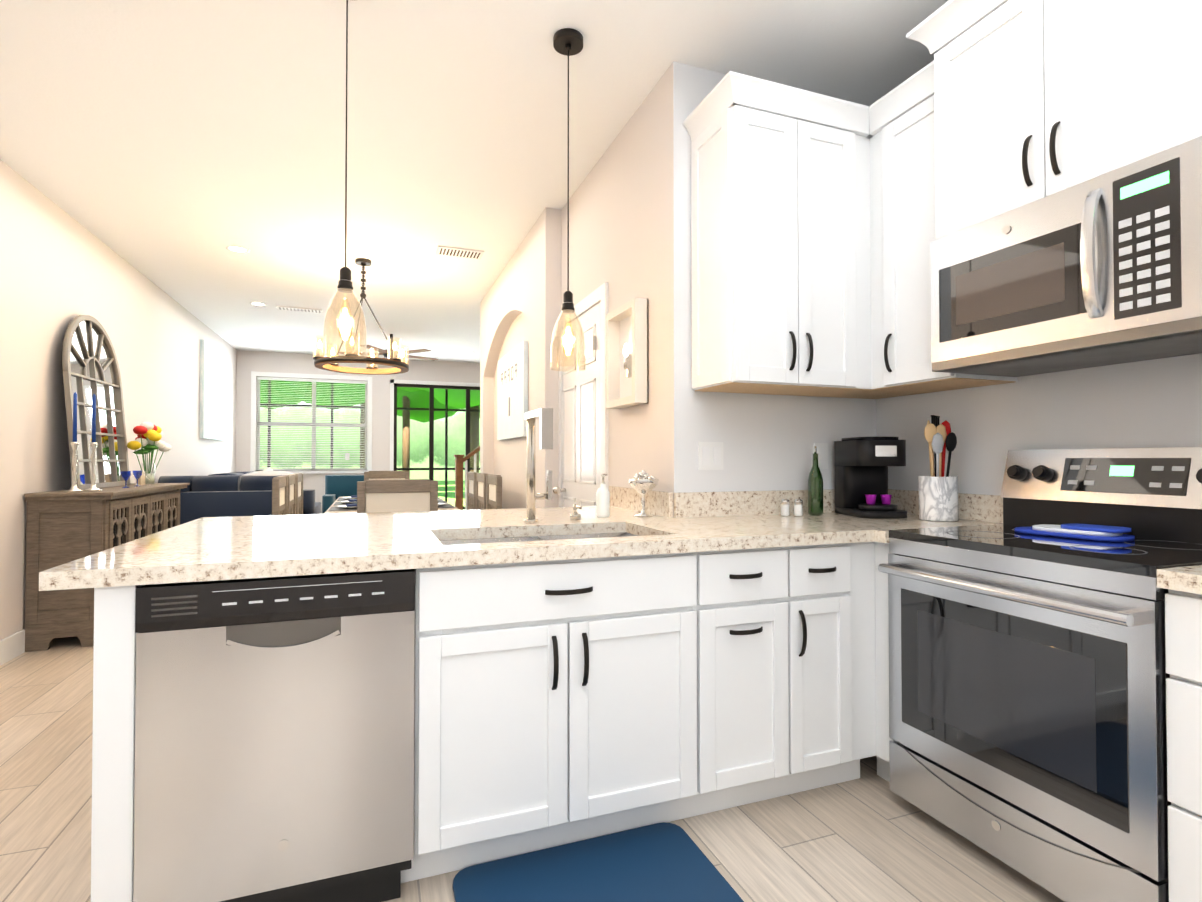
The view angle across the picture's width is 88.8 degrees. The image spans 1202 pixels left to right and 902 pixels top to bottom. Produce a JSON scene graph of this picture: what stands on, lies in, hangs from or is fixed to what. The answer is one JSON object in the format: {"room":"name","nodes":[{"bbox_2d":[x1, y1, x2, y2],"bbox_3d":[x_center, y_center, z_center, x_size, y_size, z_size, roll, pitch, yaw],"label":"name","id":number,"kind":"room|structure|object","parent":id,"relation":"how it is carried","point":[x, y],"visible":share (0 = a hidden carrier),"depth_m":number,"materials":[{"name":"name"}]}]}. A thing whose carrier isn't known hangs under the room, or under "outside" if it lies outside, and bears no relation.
{"room":"kitchen","nodes":[
{"label":"kitchen","id":0,"kind":"room"},
{"bbox_2d":[0,159,236,639],"bbox_3d":[-3.475,-0.217,3.473,0.150,2.850,13.000,0,-1,-20],"label":"wall","id":1,"kind":"structure","parent":0,"point":[60,269],"depth_m":4.13,"materials":[{"name":"white paint"}]},
{"bbox_2d":[0,629,24,665],"bbox_3d":[-3.397,1.141,3.482,0.015,0.135,12.700,0,-1,-20],"label":"baseboard","id":2,"kind":"structure","parent":1,"relation":"attached to","point":[12,646],"depth_m":3.55,"materials":[{"name":"white wood"}]},
{"bbox_2d":[199,339,228,440],"bbox_3d":[-5.090,-0.746,8.108,0.042,1.200,1.400,0,-1,-20],"label":"picture","id":3,"kind":"object","parent":1,"relation":"attached to","point":[214,395],"visible":1,"depth_m":7.92,"materials":[{"name":"fabric"}]},
{"bbox_2d":[236,350,479,513],"bbox_3d":[-3.161,-0.117,10.444,5.300,2.850,0.150,0,-1,-20],"label":"wall","id":4,"kind":"structure","parent":0,"point":[248,362],"depth_m":9.92,"materials":[{"name":"white paint"}]},
{"bbox_2d":[250,371,371,473],"bbox_3d":[-4.613,-0.421,9.849,1.800,1.620,0.140,0,-1,-20],"label":"window","id":5,"kind":"structure","parent":4,"relation":"in","point":[254,446],"depth_m":9.86,"materials":[{"name":"white"}]},
{"bbox_2d":[257,377,366,469],"bbox_3d":[-4.615,-0.430,9.854,1.600,1.451,0.040,0,-1,-20],"label":"window blinds","id":6,"kind":"object","parent":5,"relation":"attached to","point":[311,380],"visible":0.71,"depth_m":9.84,"materials":[{"name":"white plastic"}]},
{"bbox_2d":[345,453,349,459],"bbox_3d":[-4.132,0.092,9.994,0.070,0.120,0.007,0,-1,-20],"label":"wall outlet","id":7,"kind":"object","parent":4,"relation":"attached to","point":[347,455],"depth_m":9.99,"materials":[{"name":"white plastic"}]},
{"bbox_2d":[390,379,479,506],"bbox_3d":[-2.614,0.060,10.621,1.970,2.500,0.135,0,-1,-20],"label":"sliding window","id":8,"kind":"structure","parent":4,"relation":"in","point":[431,385],"depth_m":10.51,"materials":[{"name":"brown metal"}]},
{"bbox_2d":[0,0,948,362],"bbox_3d":[-0.991,-1.679,4.418,5.450,0.100,13.000,0,-1,-20],"label":"ceiling","id":9,"kind":"structure","parent":0,"point":[172,148],"depth_m":3.05,"materials":[{"name":"white paint"}]},
{"bbox_2d":[226,245,249,252],"bbox_3d":[-2.897,-1.615,4.898,0.163,0.013,0.178,0,-1,-20],"label":"recessed light","id":10,"kind":"object","parent":9,"relation":"in","point":[238,249],"depth_m":4.93,"materials":[{"name":"white"}]},
{"bbox_2d":[249,302,266,305],"bbox_3d":[-3.698,-1.591,6.619,0.164,0.013,0.167,0,-1,-20],"label":"recessed light","id":11,"kind":"object","parent":9,"relation":"in","point":[252,303],"depth_m":6.66,"materials":[{"name":"white"}]},
{"bbox_2d":[276,306,322,312],"bbox_3d":[-3.367,-1.587,6.866,0.458,0.013,0.206,0,-1,-20],"label":"air vent","id":12,"kind":"object","parent":9,"relation":"in","point":[284,308],"depth_m":6.86,"materials":[{"name":"white metal"}]},
{"bbox_2d":[323,0,366,358],"bbox_3d":[-0.893,-0.996,2.150,0.140,1.330,0.140,0,-1,-20],"label":"pendant light","id":13,"kind":"object","parent":9,"relation":"hanging from","point":[344,286],"visible":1,"depth_m":2.14,"materials":[{"name":"clear glass"}]},
{"bbox_2d":[313,258,408,374],"bbox_3d":[-2.017,-1.157,5.202,0.754,0.920,0.767,0,-1,-20],"label":"chandelier","id":14,"kind":"object","parent":9,"relation":"hanging from","point":[329,363],"visible":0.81,"depth_m":5.15,"materials":[{"name":"brown metal"}]},
{"bbox_2d":[340,334,437,360],"bbox_3d":[-2.847,-1.408,8.293,1.291,0.330,1.262,0,-1,-20],"label":"ceiling fan","id":15,"kind":"object","parent":9,"relation":"hanging from","point":[384,353],"visible":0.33,"depth_m":8.18,"materials":[{"name":"brown wood"}]},
{"bbox_2d":[436,245,483,259],"bbox_3d":[-1.144,-1.614,4.981,0.363,0.013,0.231,0,-1,-20],"label":"air vent","id":16,"kind":"object","parent":9,"relation":"in","point":[458,252],"depth_m":4.97,"materials":[{"name":"white metal"}]},
{"bbox_2d":[550,28,585,370],"bbox_3d":[-0.131,-0.991,2.455,0.140,1.330,0.140,0,-1,-20],"label":"pendant light","id":17,"kind":"object","parent":9,"relation":"hanging from","point":[568,42],"visible":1,"depth_m":2.44,"materials":[{"name":"clear glass"}]},
{"bbox_2d":[480,207,560,508],"bbox_3d":[0.221,-0.185,5.728,2.250,2.850,2.650,0,-1,-20],"label":"wall","id":18,"kind":"structure","parent":0,"point":[520,302],"depth_m":4.88,"materials":[{"name":"white paint"}]},
{"bbox_2d":[497,341,527,439],"bbox_3d":[-0.809,-0.503,5.525,0.038,0.780,1.120,0,-1,-20],"label":"picture","id":19,"kind":"object","parent":18,"relation":"attached to","point":[512,387],"visible":0.98,"depth_m":5.36,"materials":[{"name":"paper"}]},
{"bbox_2d":[0,636,1064,901],"bbox_3d":[-0.991,1.261,4.376,5.450,0.080,13.000,0,-1,-20],"label":"floor","id":20,"kind":"structure","parent":0,"point":[868,836],"depth_m":1.90,"materials":[{"name":"wood"}]},
{"bbox_2d":[24,483,189,651],"bbox_3d":[-3.552,0.746,4.551,0.443,0.955,1.710,0,-1,-20],"label":"credenza","id":21,"kind":"object","parent":20,"relation":"on","point":[63,527],"visible":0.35,"depth_m":3.79,"materials":[{"name":"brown wood"}]},
{"bbox_2d":[62,315,129,489],"bbox_3d":[-3.649,-0.354,4.445,0.130,1.238,0.920,0,-1,-20],"label":"arched mirror","id":22,"kind":"object","parent":21,"relation":"on","point":[90,366],"visible":0.96,"depth_m":4.43,"materials":[{"name":"white mirror"}]},
{"bbox_2d":[121,470,152,487],"bbox_3d":[-3.538,0.210,4.697,0.150,0.120,0.610,0,-1,-20],"label":"glasses","id":23,"kind":"object","parent":21,"relation":"on","point":[140,476],"visible":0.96,"depth_m":4.63,"materials":[{"name":"blue glass"}]},
{"bbox_2d":[127,422,171,484],"bbox_3d":[-3.733,0.018,5.069,0.263,0.514,0.447,0,-1,-20],"label":"flower vase","id":24,"kind":"object","parent":21,"relation":"on","point":[149,437],"visible":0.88,"depth_m":5.02,"materials":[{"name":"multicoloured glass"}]},
{"bbox_2d":[158,468,320,524],"bbox_3d":[-4.067,0.734,7.347,1.390,1.059,3.100,0,-1,-20],"label":"sofa","id":25,"kind":"object","parent":20,"relation":"on","point":[246,493],"visible":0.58,"depth_m":5.97,"materials":[{"name":"blue fabric"}]},
{"bbox_2d":[272,476,287,514],"bbox_3d":[-2.261,0.712,4.786,0.480,1.030,0.500,0,-1,-20],"label":"chair","id":26,"kind":"object","parent":20,"relation":"on","point":[279,495],"visible":0.19,"depth_m":4.60,"materials":[{"name":"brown wood"}]},
{"bbox_2d":[123,564,446,901],"bbox_3d":[-0.837,0.750,1.771,0.673,0.869,0.584,0,-1,-20],"label":"base cabinet","id":27,"kind":"object","parent":20,"relation":"on","point":[345,708],"depth_m":1.49,"materials":[{"name":"white"}]},
{"bbox_2d":[77,512,442,559],"bbox_3d":[-1.065,0.293,2.164,0.860,0.040,1.220,0,-1,-20],"label":"countertop","id":28,"kind":"structure","parent":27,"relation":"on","point":[204,536],"depth_m":1.96,"materials":[{"name":"beige stone"}]},
{"bbox_2d":[133,569,414,901],"bbox_3d":[-0.868,0.750,1.757,0.605,0.868,0.587,0,-1,-20],"label":"dishwasher","id":29,"kind":"object","parent":27,"relation":"in","point":[274,714],"depth_m":1.48,"materials":[{"name":"metal"}]},
{"bbox_2d":[39,512,998,590],"bbox_3d":[0.067,0.292,2.114,2.946,0.040,0.694,0,-1,-20],"label":"countertop","id":30,"kind":"structure","parent":27,"relation":"on","point":[773,530],"depth_m":1.70,"materials":[{"name":"beige stone"}]},
{"bbox_2d":[440,532,637,544],"bbox_3d":[-0.175,0.420,2.066,0.756,0.215,0.436,0,-1,-20],"label":"sink","id":31,"kind":"object","parent":30,"relation":"in","point":[516,536],"depth_m":2.25,"materials":[{"name":"metal"}]},
{"bbox_2d":[524,408,581,522],"bbox_3d":[-0.154,0.064,2.350,0.250,0.425,0.317,0,-1,-20],"label":"faucet","id":32,"kind":"object","parent":30,"relation":"on","point":[545,415],"depth_m":2.37,"materials":[{"name":"silver metal"}]},
{"bbox_2d":[781,499,802,515],"bbox_3d":[0.823,0.243,2.648,0.092,0.072,0.038,0,-1,13],"label":"salt","id":33,"kind":"object","parent":30,"relation":"on","point":[798,509],"visible":1,"depth_m":2.64,"materials":[{"name":"white ceramic"}]},
{"bbox_2d":[808,446,822,515],"bbox_3d":[0.939,0.130,2.688,0.064,0.300,0.064,0,-1,-20],"label":"oil bottle","id":34,"kind":"object","parent":30,"relation":"on","point":[815,492],"visible":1,"depth_m":2.66,"materials":[{"name":"green glass"}]},
{"bbox_2d":[834,437,906,517],"bbox_3d":[1.174,0.111,2.685,0.210,0.338,0.310,0,-1,-2],"label":"coffee maker","id":35,"kind":"object","parent":30,"relation":"on","point":[861,464],"visible":1,"depth_m":2.64,"materials":[{"name":"black plastic"}]},
{"bbox_2d":[919,415,958,521],"bbox_3d":[1.356,0.066,2.470,0.140,0.422,0.140,0,-1,-20],"label":"utensil crock","id":36,"kind":"object","parent":30,"relation":"on","point":[938,495],"visible":1,"depth_m":2.44,"materials":[{"name":"stone"}]},
{"bbox_2d":[419,508,626,539],"bbox_3d":[-0.388,0.300,2.640,0.740,0.040,0.800,0,-1,-20],"label":"countertop","id":37,"kind":"structure","parent":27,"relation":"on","point":[447,524],"depth_m":2.37,"materials":[{"name":"beige stone"}]},
{"bbox_2d":[284,474,295,514],"bbox_3d":[-2.470,0.720,5.348,0.480,1.030,0.500,0,-1,-20],"label":"chair","id":38,"kind":"object","parent":20,"relation":"on","point":[291,508],"visible":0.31,"depth_m":5.32,"materials":[{"name":"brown wood"}]},
{"bbox_2d":[295,473,302,514],"bbox_3d":[-2.679,0.728,5.911,0.480,1.030,0.500,0,-1,-20],"label":"chair","id":39,"kind":"object","parent":20,"relation":"on","point":[299,493],"visible":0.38,"depth_m":5.88,"materials":[{"name":"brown wood"}]},
{"bbox_2d":[322,475,363,513],"bbox_3d":[-3.744,0.830,9.200,0.750,0.920,0.750,0,-1,-20],"label":"accent chair","id":40,"kind":"object","parent":20,"relation":"on","point":[336,486],"visible":0.19,"depth_m":9.29,"materials":[{"name":"blue fabric"}]},
{"bbox_2d":[364,471,409,481],"bbox_3d":[-2.407,0.742,6.913,0.500,1.030,0.480,0,-1,-20],"label":"head chair","id":41,"kind":"object","parent":20,"relation":"on","point":[377,475],"visible":0.04,"depth_m":7.10,"materials":[{"name":"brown wood"}]},
{"bbox_2d":[324,496,459,513],"bbox_3d":[-1.903,0.853,5.557,0.980,0.770,2.300,0,-1,-20],"label":"dining table","id":42,"kind":"object","parent":20,"relation":"on","point":[355,511],"visible":0.08,"depth_m":4.79,"materials":[{"name":"brown wood"}]},
{"bbox_2d":[328,496,356,510],"label":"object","id":43,"kind":"object","parent":42,"relation":"on","point":[348,503],"depth_m":5.28,"materials":[{"name":"grey"}]},
{"bbox_2d":[438,498,454,507],"label":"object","id":44,"kind":"object","parent":42,"relation":"on","point":[441,504],"depth_m":5.16,"materials":[{"name":"grey"}]},
{"bbox_2d":[357,479,437,512],"bbox_3d":[-1.399,0.704,4.205,0.500,1.030,0.480,0,-1,-20],"label":"head chair","id":45,"kind":"object","parent":20,"relation":"on","point":[396,495],"visible":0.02,"depth_m":3.99,"materials":[{"name":"beige fabric"}]},
{"bbox_2d":[454,446,479,509],"bbox_3d":[-1.273,-0.026,9.542,2.080,2.641,1.055,0,-1,-20],"label":"stair railing","id":46,"kind":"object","parent":20,"relation":"on","point":[459,460],"depth_m":8.73,"materials":[{"name":"brown wood"}]},
{"bbox_2d":[467,472,477,509],"bbox_3d":[-1.545,0.734,6.332,0.480,1.030,0.500,0,-1,-20],"label":"chair","id":47,"kind":"object","parent":20,"relation":"on","point":[471,490],"visible":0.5,"depth_m":6.43,"materials":[{"name":"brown wood"}]},
{"bbox_2d":[476,473,487,509],"bbox_3d":[-1.336,0.726,5.770,0.480,1.030,0.500,0,-1,-20],"label":"chair","id":48,"kind":"object","parent":20,"relation":"on","point":[480,490],"visible":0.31,"depth_m":5.84,"materials":[{"name":"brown wood"}]},
{"bbox_2d":[486,474,501,508],"bbox_3d":[-1.127,0.718,5.208,0.480,1.030,0.500,0,-1,-20],"label":"chair","id":49,"kind":"object","parent":20,"relation":"on","point":[493,491],"visible":0.19,"depth_m":5.22,"materials":[{"name":"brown wood"}]},
{"bbox_2d":[447,616,662,872],"bbox_3d":[-0.176,0.868,2.060,0.760,0.641,0.444,0,-1,-20],"label":"base cabinet","id":50,"kind":"object","parent":20,"relation":"on","point":[555,735],"depth_m":1.74,"materials":[{"name":"white wood"}]},
{"bbox_2d":[453,822,743,901],"bbox_3d":[0.073,1.170,1.386,0.700,0.015,0.952,0,-1,-20],"label":"kitchen mat","id":51,"kind":"object","parent":20,"relation":"on","point":[664,862],"visible":0.98,"depth_m":1.69,"materials":[{"name":"blue"}]},
{"bbox_2d":[611,528,782,822],"bbox_3d":[0.242,0.754,2.371,0.343,0.877,0.930,0,-1,-20],"label":"base cabinet","id":52,"kind":"object","parent":20,"relation":"on","point":[723,611],"depth_m":1.94,"materials":[{"name":"white wood"}]},
{"bbox_2d":[579,504,738,535],"bbox_3d":[0.152,0.299,2.616,0.256,0.040,1.220,0,-1,-20],"label":"countertop","id":53,"kind":"structure","parent":52,"relation":"on","point":[652,524],"depth_m":2.33,"materials":[{"name":"beige stone"}]},
{"bbox_2d":[596,474,609,516],"bbox_3d":[0.009,0.188,2.605,0.057,0.182,0.064,0,-1,-20],"label":"soap bottle","id":54,"kind":"object","parent":53,"relation":"on","point":[602,501],"visible":1,"depth_m":2.58,"materials":[{"name":"white plastic"}]},
{"bbox_2d":[628,470,658,516],"bbox_3d":[0.183,0.180,2.640,0.132,0.198,0.132,0,-1,-20],"label":"dish","id":55,"kind":"object","parent":53,"relation":"on","point":[644,484],"visible":1,"depth_m":2.61,"materials":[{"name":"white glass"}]},
{"bbox_2d":[779,544,882,795],"bbox_3d":[0.640,0.754,2.358,0.484,0.877,0.626,0,-1,-20],"label":"base cabinet","id":56,"kind":"object","parent":20,"relation":"on","point":[833,649],"depth_m":2.09,"materials":[{"name":"white wood"}]},
{"bbox_2d":[879,532,1166,901],"bbox_3d":[1.397,0.737,1.824,0.638,0.896,0.754,0,-1,-20],"label":"oven","id":57,"kind":"object","parent":20,"relation":"on","point":[1023,691],"depth_m":1.61,"materials":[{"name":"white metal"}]},
{"bbox_2d":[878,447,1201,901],"bbox_3d":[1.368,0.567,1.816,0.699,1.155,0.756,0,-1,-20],"label":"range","id":58,"kind":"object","parent":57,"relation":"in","point":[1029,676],"depth_m":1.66,"materials":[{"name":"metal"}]},
{"bbox_2d":[887,524,1201,595],"bbox_3d":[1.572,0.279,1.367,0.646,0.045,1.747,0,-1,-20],"label":"cooktop","id":59,"kind":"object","parent":57,"relation":"on","point":[1178,561],"depth_m":1.66,"materials":[{"name":"black glass"}]},
{"bbox_2d":[1014,524,1134,541],"bbox_3d":[1.463,0.246,1.910,0.150,0.034,0.300,0,-1,-28],"label":"oven mitt","id":60,"kind":"object","parent":59,"relation":"on","point":[1096,532],"visible":1,"depth_m":1.84,"materials":[{"name":"blue fabric"}]},
{"bbox_2d":[1163,592,1201,901],"bbox_3d":[1.623,0.738,1.252,0.626,0.877,0.462,0,-1,-20],"label":"base cabinet","id":61,"kind":"object","parent":20,"relation":"on","point":[1182,613],"depth_m":1.33,"materials":[{"name":"white wood"}]},
{"bbox_2d":[523,536,550,539],"bbox_3d":[-0.018,0.421,2.125,0.420,0.215,0.436,0,-1,-20],"label":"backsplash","id":62,"kind":"structure","parent":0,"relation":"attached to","point":[524,537],"depth_m":2.27,"materials":[{"name":"beige stone"}]},
{"bbox_2d":[561,62,673,517],"bbox_3d":[1.022,-0.213,3.732,2.140,2.850,1.650,0,-1,-20],"label":"wall block","id":63,"kind":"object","parent":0,"point":[621,221],"visible":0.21,"depth_m":2.94,"materials":[{"name":"white paint"}]},
{"bbox_2d":[553,282,607,506],"bbox_3d":[-0.162,0.154,3.708,0.092,2.115,0.910,0,-1,-20],"label":"door","id":64,"kind":"structure","parent":63,"relation":"attached to","point":[583,438],"depth_m":3.63,"materials":[{"name":"white wood"}]},
{"bbox_2d":[606,297,647,408],"bbox_3d":[0.121,-0.459,2.984,0.068,0.480,0.370,0,-1,-20],"label":"frame","id":65,"kind":"object","parent":63,"relation":"attached to","point":[626,354],"visible":1,"depth_m":2.98,"materials":[{"name":"white wood"}]},
{"bbox_2d":[673,61,875,492],"bbox_3d":[0.818,-0.227,2.775,1.090,2.850,0.002,0,-1,-20],"label":"wall","id":66,"kind":"structure","parent":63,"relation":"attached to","point":[768,440],"depth_m":2.67,"materials":[{"name":"white paint"}]},
{"bbox_2d":[698,442,722,469],"bbox_3d":[0.472,0.021,2.637,0.120,0.120,0.010,0,-1,-20],"label":"wall outlet","id":67,"kind":"object","parent":66,"relation":"attached to","point":[710,455],"depth_m":2.63,"materials":[{"name":"white plastic"}]},
{"bbox_2d":[814,443,827,468],"bbox_3d":[1.019,0.023,2.841,0.075,0.120,0.010,0,-1,-20],"label":"wall outlet","id":68,"kind":"object","parent":66,"relation":"attached to","point":[822,448],"depth_m":2.84,"materials":[{"name":"white plastic"}]},
{"bbox_2d":[443,489,834,635],"bbox_3d":[0.436,0.351,2.342,2.094,0.361,0.524,0,-1,-20],"label":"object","id":69,"kind":"structure","parent":0,"relation":"attached to","point":[556,593],"depth_m":1.77,"materials":[{"name":"white wood"}]},
{"bbox_2d":[609,486,670,515],"bbox_3d":[0.172,0.231,2.902,0.020,0.105,0.700,0,-1,-20],"label":"backsplash","id":70,"kind":"structure","parent":0,"relation":"attached to","point":[658,502],"depth_m":2.85,"materials":[{"name":"beige stone"}]},
{"bbox_2d":[687,76,810,394],"bbox_3d":[0.609,-0.830,2.531,0.366,1.141,0.321,0,-1,-20],"label":"upper cabinet","id":71,"kind":"object","parent":0,"relation":"attached to","point":[736,133],"depth_m":2.38,"materials":[{"name":"white wood"}]},
{"bbox_2d":[783,84,890,396],"bbox_3d":[0.884,-0.829,2.599,0.445,1.141,0.386,0,-1,-20],"label":"upper cabinet","id":72,"kind":"object","parent":0,"relation":"attached to","point":[825,140],"depth_m":2.48,"materials":[{"name":"white wood"}]},
{"bbox_2d":[867,65,1017,391],"bbox_3d":[1.305,-0.832,2.430,0.415,1.141,0.395,0,-1,-20],"label":"upper cabinet","id":73,"kind":"object","parent":0,"relation":"attached to","point":[897,121],"depth_m":2.43,"materials":[{"name":"white wood"}]},
{"bbox_2d":[888,489,1018,523],"bbox_3d":[1.747,0.215,1.795,0.020,0.105,2.426,0,-1,-20],"label":"backsplash","id":74,"kind":"structure","parent":0,"relation":"attached to","point":[1005,509],"depth_m":2.44,"materials":[{"name":"beige stone"}]},
{"bbox_2d":[915,92,1201,379],"bbox_3d":[1.469,-0.546,1.869,0.461,0.526,0.756,0,-1,-20],"label":"upper cabinet","id":75,"kind":"object","parent":0,"relation":"attached to","point":[1088,255],"depth_m":1.74,"materials":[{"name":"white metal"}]},
{"bbox_2d":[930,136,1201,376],"bbox_3d":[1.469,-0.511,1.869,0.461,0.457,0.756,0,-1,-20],"label":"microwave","id":76,"kind":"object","parent":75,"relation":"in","point":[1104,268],"depth_m":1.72,"materials":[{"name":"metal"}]},
{"bbox_2d":[927,0,1201,211],"bbox_3d":[1.507,-1.127,1.891,0.416,0.766,0.762,0,-1,-20],"label":"upper cabinet","id":77,"kind":"object","parent":0,"relation":"attached to","point":[1012,85],"depth_m":1.83,"materials":[{"name":"white wood"}]},
{"bbox_3d":[2.553,-0.250,1.181,1.050,2.850,4.200,0,-1,-20],"label":"wall","id":78,"kind":"structure","parent":0,"visible":0},
{"bbox_2d":[876,353,1201,494],"bbox_3d":[2.060,-0.252,0.997,0.002,2.850,4.198,0,-1,-20],"label":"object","id":79,"kind":"structure","parent":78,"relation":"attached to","point":[1155,403],"depth_m":2.21,"materials":[{"name":"white paint"}]},
{"label":"outside","id":80,"kind":"structure","parent":0,"visible":0},
{"bbox_2d":[260,402,479,480],"bbox_3d":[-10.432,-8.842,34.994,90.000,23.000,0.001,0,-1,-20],"label":"trees","id":81,"kind":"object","parent":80,"point":[419,450],"depth_m":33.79,"materials":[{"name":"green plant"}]},
{"bbox_2d":[438,481,464,509],"bbox_3d":[-11.147,1.770,36.763,80.000,0.070,47.900,0,-1,-20],"label":"lawn","id":82,"kind":"structure","parent":80,"point":[450,492],"depth_m":23.39,"materials":[{"name":"green plant"}]},
{"bbox_2d":[260,380,479,472],"bbox_3d":[-9.054,-2.903,23.033,18.513,8.782,15.441,0,-1,-20],"label":"trees","id":83,"kind":"object","parent":82,"relation":"on","point":[407,397],"depth_m":18.50,"materials":[{"name":"green plant"}]},
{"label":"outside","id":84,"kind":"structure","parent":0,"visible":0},
{"bbox_2d":[260,380,479,508],"bbox_3d":[-3.601,-0.102,12.201,9.000,3.030,3.450,0,-1,-20],"label":"lanai","id":85,"kind":"object","parent":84,"point":[425,409],"depth_m":13.77,"materials":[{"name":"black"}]}
]}

